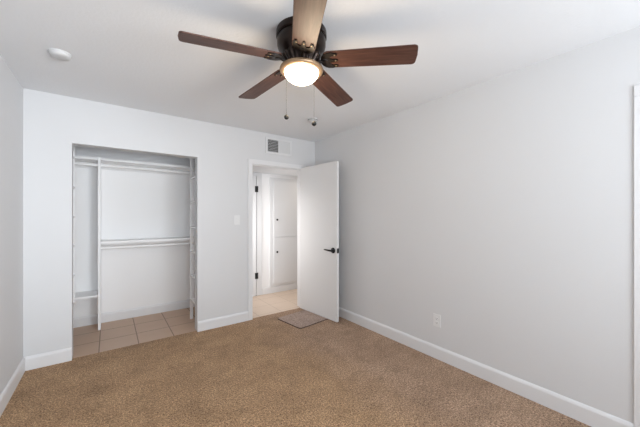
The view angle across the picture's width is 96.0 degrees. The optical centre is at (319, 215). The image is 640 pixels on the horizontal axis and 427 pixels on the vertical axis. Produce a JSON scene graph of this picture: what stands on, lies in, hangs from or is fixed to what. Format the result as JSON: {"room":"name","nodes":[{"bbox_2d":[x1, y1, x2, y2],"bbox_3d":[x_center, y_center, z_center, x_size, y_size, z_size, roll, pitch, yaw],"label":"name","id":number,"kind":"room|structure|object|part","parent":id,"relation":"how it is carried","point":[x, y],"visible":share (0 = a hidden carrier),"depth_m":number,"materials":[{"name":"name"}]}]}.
{"room":"empty bedroom","nodes":[
{"label":"empty bedroom","id":0,"kind":"room"},
{"bbox_2d":[0,54,22,394],"bbox_3d":[-1.327,0.120,0.701,0.120,2.440,6.340,0,0,-36],"label":"wall","id":1,"kind":"structure","parent":0,"point":[11,90],"depth_m":2.16,"materials":[{"name":"paint"}]},
{"bbox_2d":[0,357,24,416],"bbox_3d":[-1.012,1.281,0.385,0.014,0.118,5.218,0,0,-36],"label":"baseboard","id":2,"kind":"structure","parent":1,"relation":"attached to","point":[8,391],"depth_m":2.14,"materials":[{"name":"paint"}]},
{"bbox_2d":[73,146,74,306],"bbox_3d":[-2.620,0.080,2.825,0.301,1.720,0.372,0,0,-36],"label":"tower","id":3,"kind":"object","parent":1,"relation":"attached to","point":[73,146],"visible":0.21,"depth_m":3.04,"materials":[{"name":"paint"}]},
{"bbox_2d":[23,88,314,357],"bbox_3d":[-0.912,0.120,3.768,4.416,2.440,0.120,0,0,-36],"label":"wall","id":4,"kind":"structure","parent":0,"point":[53,124],"depth_m":2.83,"materials":[{"name":"paint"}]},
{"bbox_2d":[25,347,71,370],"bbox_3d":[-2.422,1.281,2.578,0.305,0.118,0.014,0,0,-36],"label":"baseboard","id":5,"kind":"structure","parent":4,"relation":"attached to","point":[63,355],"depth_m":2.57,"materials":[{"name":"paint"}]},
{"bbox_2d":[197,311,247,331],"bbox_3d":[-1.166,1.281,3.499,0.609,0.118,0.014,0,0,-36],"label":"baseboard","id":6,"kind":"structure","parent":4,"relation":"attached to","point":[203,325],"depth_m":3.47,"materials":[{"name":"paint"}]},
{"bbox_2d":[234,215,239,224],"bbox_3d":[-1.037,0.055,3.596,0.074,0.118,0.009,0,0,-36],"label":"light switch","id":7,"kind":"object","parent":4,"relation":"attached to","point":[236,217],"visible":1,"depth_m":3.59,"materials":[{"name":"white plastic"}]},
{"bbox_2d":[253,164,299,306],"bbox_3d":[-0.604,0.328,3.994,0.798,2.024,0.120,0,0,-36],"label":"trim","id":8,"kind":"structure","parent":4,"relation":"attached to","point":[253,164],"depth_m":4.22,"materials":[{"name":"paint"}]},
{"bbox_2d":[248,159,305,320],"bbox_3d":[-0.563,0.306,3.939,0.884,2.067,0.016,0,0,-36],"label":"door frame","id":9,"kind":"structure","parent":4,"relation":"attached to","point":[251,162],"depth_m":3.70,"materials":[{"name":"paint"}]},
{"bbox_2d":[266,137,291,156],"bbox_3d":[-0.561,-0.940,3.941,0.396,0.216,0.014,0,0,-36],"label":"air vent","id":10,"kind":"object","parent":4,"relation":"in","point":[275,146],"visible":1,"depth_m":3.94,"materials":[{"name":"white metal"}]},
{"bbox_2d":[300,161,338,321],"bbox_3d":[-0.025,0.323,3.868,0.153,2.008,0.766,0,0,-42],"label":"door","id":11,"kind":"structure","parent":4,"relation":"in","point":[319,184],"depth_m":3.81,"materials":[{"name":"paint"}]},
{"bbox_3d":[0.117,0.439,3.639,0.059,0.072,0.156,0,0,-42],"label":"handle","id":12,"kind":"part","parent":11,"relation":"part of","materials":[{"name":"black metal"}]},
{"bbox_2d":[73,146,296,317],"bbox_3d":[-1.505,0.070,4.576,4.416,2.540,0.120,0,0,-36],"label":"wall","id":13,"kind":"structure","parent":0,"point":[134,205],"depth_m":3.82,"materials":[{"name":"paint"}]},
{"bbox_2d":[75,155,97,168],"bbox_3d":[-2.870,-0.630,3.323,0.489,0.095,0.284,0,0,-36],"label":"closet shelf","id":14,"kind":"object","parent":13,"relation":"attached to","point":[85,159],"visible":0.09,"depth_m":3.38,"materials":[{"name":"paint"}]},
{"bbox_2d":[75,290,97,299],"bbox_3d":[-2.864,0.965,3.315,0.489,0.090,0.304,0,0,-36],"label":"closet shelf","id":15,"kind":"object","parent":13,"relation":"attached to","point":[93,293],"visible":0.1,"depth_m":3.36,"materials":[{"name":"paint"}]},
{"bbox_2d":[73,299,194,327],"bbox_3d":[-2.437,1.281,3.809,1.766,0.118,0.014,0,0,-36],"label":"baseboard","id":16,"kind":"structure","parent":13,"relation":"attached to","point":[159,308],"depth_m":3.77,"materials":[{"name":"paint"}]},
{"bbox_2d":[101,158,194,175],"bbox_3d":[-2.148,-0.630,3.852,1.245,0.095,0.284,0,0,-36],"label":"closet shelf","id":17,"kind":"object","parent":13,"relation":"attached to","point":[107,161],"visible":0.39,"depth_m":3.74,"materials":[{"name":"paint"}]},
{"bbox_2d":[101,236,194,246],"bbox_3d":[-2.148,0.351,3.852,1.245,0.095,0.284,0,0,-36],"label":"closet shelf","id":18,"kind":"object","parent":13,"relation":"attached to","point":[165,240],"visible":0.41,"depth_m":3.75,"materials":[{"name":"paint"}]},
{"bbox_2d":[253,176,257,295],"bbox_3d":[-1.329,0.341,4.604,0.718,1.999,0.042,0,0,-36],"label":"door","id":19,"kind":"structure","parent":13,"relation":"in","point":[255,188],"depth_m":4.77,"materials":[{"name":"paint"}]},
{"bbox_2d":[253,173,261,295],"bbox_3d":[-1.307,0.315,4.636,0.795,2.050,0.016,0,0,-36],"label":"door frame","id":20,"kind":"structure","parent":13,"relation":"attached to","point":[258,175],"depth_m":4.84,"materials":[{"name":"paint"}]},
{"bbox_2d":[262,282,296,294],"bbox_3d":[-0.333,1.281,5.352,1.608,0.118,0.014,0,0,-36],"label":"baseboard","id":21,"kind":"structure","parent":13,"relation":"attached to","point":[273,289],"depth_m":5.06,"materials":[{"name":"paint"}]},
{"bbox_2d":[270,177,296,286],"bbox_3d":[-0.522,0.281,5.180,0.815,1.881,0.066,0,0,-36],"label":"cabinet","id":22,"kind":"object","parent":13,"relation":"attached to","point":[283,192],"visible":0.83,"depth_m":5.08,"materials":[{"name":"paint"}]},
{"bbox_3d":[-0.524,0.780,5.184,0.685,0.799,0.018,0,0,-36],"label":"cupboard door","id":23,"kind":"part","parent":22,"relation":"part of","materials":[{"name":"paint"}]},
{"bbox_3d":[-0.524,-0.120,5.184,0.685,0.979,0.018,0,0,-36],"label":"cupboard door","id":24,"kind":"part","parent":22,"relation":"part of","materials":[{"name":"paint"}]},
{"bbox_2d":[253,166,296,175],"bbox_3d":[-0.400,-0.960,4.765,2.410,0.480,0.882,0,0,-36],"label":"ceiling","id":25,"kind":"structure","parent":0,"point":[256,169],"depth_m":4.70,"materials":[{"name":"paint"}]},
{"bbox_2d":[0,289,590,426],"bbox_3d":[0.405,1.370,1.971,4.416,0.060,6.340,0,0,-36],"label":"floor","id":26,"kind":"structure","parent":0,"point":[263,371],"depth_m":2.31,"materials":[{"name":"carpet"}]},
{"bbox_2d":[98,157,100,329],"bbox_3d":[-2.660,0.325,3.475,0.026,2.030,0.260,0,0,-36],"label":"divider","id":27,"kind":"object","parent":26,"relation":"on","point":[99,158],"visible":0.89,"depth_m":3.37,"materials":[{"name":"paint"}]},
{"bbox_2d":[75,162,97,166],"bbox_3d":[-2.816,-0.595,3.249,0.490,0.054,0.054,0,0,-36],"label":"closet rod","id":28,"kind":"object","parent":27,"relation":"attached to","point":[76,163],"visible":0.48,"depth_m":3.32,"materials":[{"name":"paint"}]},
{"bbox_2d":[190,158,194,318],"bbox_3d":[-1.451,0.280,3.683,0.319,2.120,0.372,0,0,-36],"label":"tower","id":29,"kind":"object","parent":26,"relation":"on","point":[192,300],"visible":0.23,"depth_m":3.73,"materials":[{"name":"paint"}]},
{"bbox_3d":[-1.669,0.280,3.741,0.036,2.120,0.019,0,0,-36],"label":"post","id":30,"kind":"part","parent":29,"relation":"part of","materials":[{"name":"paint"}]},
{"bbox_2d":[278,310,326,328],"bbox_3d":[-0.213,1.334,3.745,0.520,0.010,0.480,0,0,-44],"label":"door mat","id":31,"kind":"object","parent":26,"relation":"on","point":[304,318],"visible":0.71,"depth_m":3.69,"materials":[{"name":"brown"}]},
{"bbox_2d":[0,0,639,141],"bbox_3d":[-0.072,-1.150,1.696,3.321,0.100,6.460,0,0,-36],"label":"ceiling","id":32,"kind":"structure","parent":0,"point":[125,53],"depth_m":1.89,"materials":[{"name":"paint"}]},
{"bbox_2d":[48,48,71,60],"bbox_3d":[-1.761,-1.085,1.952,0.124,0.031,0.124,0,0,-36],"label":"smoke detector","id":33,"kind":"object","parent":32,"relation":"attached to","point":[58,54],"visible":1,"depth_m":1.93,"materials":[{"name":"grey plastic"}]},
{"bbox_2d":[178,0,417,125],"bbox_3d":[-0.143,-0.831,1.742,1.284,0.538,1.272,0,0,-36],"label":"ceiling fan","id":34,"kind":"object","parent":32,"relation":"hanging from","point":[301,37],"visible":1,"depth_m":1.64,"materials":[{"name":"brown wood"}]},
{"bbox_3d":[-0.473,-0.912,1.557,0.533,0.007,0.144,-3,13,-26],"label":"blade","id":35,"kind":"part","parent":34,"relation":"part of","materials":[{"name":"brown wood"}]},
{"bbox_3d":[-0.388,-0.912,2.021,0.144,0.007,0.533,-16,9,-43],"label":"blade","id":36,"kind":"part","parent":34,"relation":"part of","materials":[{"name":"brown wood"}]},
{"bbox_3d":[-0.209,-0.751,1.790,0.002,0.235,0.002,0,0,-36],"label":"pull chain","id":37,"kind":"part","parent":34,"relation":"part of","materials":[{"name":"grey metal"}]},
{"bbox_3d":[-0.111,-0.831,1.730,0.205,0.075,0.205,0,0,-36],"label":"globe","id":38,"kind":"part","parent":34,"relation":"part of","materials":[{"name":"white glass"}]},
{"bbox_3d":[-0.058,-0.912,1.333,0.144,0.007,0.533,12,1,-8],"label":"blade","id":39,"kind":"part","parent":34,"relation":"part of","materials":[{"name":"brown wood"}]},
{"bbox_3d":[0.080,-0.912,2.083,0.144,0.007,0.533,-14,-9,27],"label":"blade","id":40,"kind":"part","parent":34,"relation":"part of","materials":[{"name":"brown wood"}]},
{"bbox_3d":[0.283,-0.912,1.658,0.533,0.007,0.144,2,-12,10],"label":"blade","id":41,"kind":"part","parent":34,"relation":"part of","materials":[{"name":"brown wood"}]},
{"bbox_2d":[308,118,317,122],"bbox_3d":[-0.085,-1.085,3.286,0.116,0.031,0.116,0,0,-36],"label":"smoke detector","id":42,"kind":"object","parent":32,"relation":"attached to","point":[310,120],"visible":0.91,"depth_m":3.25,"materials":[{"name":"grey plastic"}]},
{"bbox_2d":[315,26,639,423],"bbox_3d":[1.550,0.120,2.190,0.120,2.440,5.338,0,0,-36],"label":"wall","id":43,"kind":"structure","parent":0,"point":[501,208],"depth_m":2.18,"materials":[{"name":"paint"}]},
{"bbox_2d":[433,313,440,327],"bbox_3d":[1.096,0.984,2.700,0.008,0.118,0.074,0,0,-36],"label":"wall outlet","id":44,"kind":"object","parent":43,"relation":"attached to","point":[436,318],"visible":1,"depth_m":2.70,"materials":[{"name":"white plastic"}]},
{"bbox_2d":[339,307,633,426],"bbox_3d":[0.877,1.281,2.994,0.014,0.118,3.245,0,0,-36],"label":"baseboard","id":45,"kind":"structure","parent":43,"relation":"attached to","point":[588,415],"depth_m":2.25,"materials":[{"name":"paint"}]},
{"bbox_2d":[634,84,639,426],"bbox_3d":[2.120,0.290,1.302,0.010,2.100,0.953,0,0,-36],"label":"door frame","id":46,"kind":"structure","parent":43,"relation":"attached to","point":[636,87],"depth_m":1.67,"materials":[{"name":"paint"}]},
{"bbox_3d":[-1.420,0.120,4.017,0.120,2.440,0.882,0,0,-36],"label":"wall","id":47,"kind":"structure","parent":0,"visible":0},
{"bbox_2d":[101,163,194,173],"bbox_3d":[-2.093,-0.595,3.779,1.247,0.054,0.054,0,0,-36],"label":"closet rod","id":48,"kind":"object","parent":47,"relation":"attached to","point":[102,165],"visible":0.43,"depth_m":3.66,"materials":[{"name":"paint"}]},
{"bbox_2d":[101,242,194,250],"bbox_3d":[-2.093,0.387,3.779,1.247,0.054,0.054,0,0,-36],"label":"closet rod","id":49,"kind":"object","parent":47,"relation":"attached to","point":[187,243],"visible":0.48,"depth_m":3.66,"materials":[{"name":"paint"}]}
]}

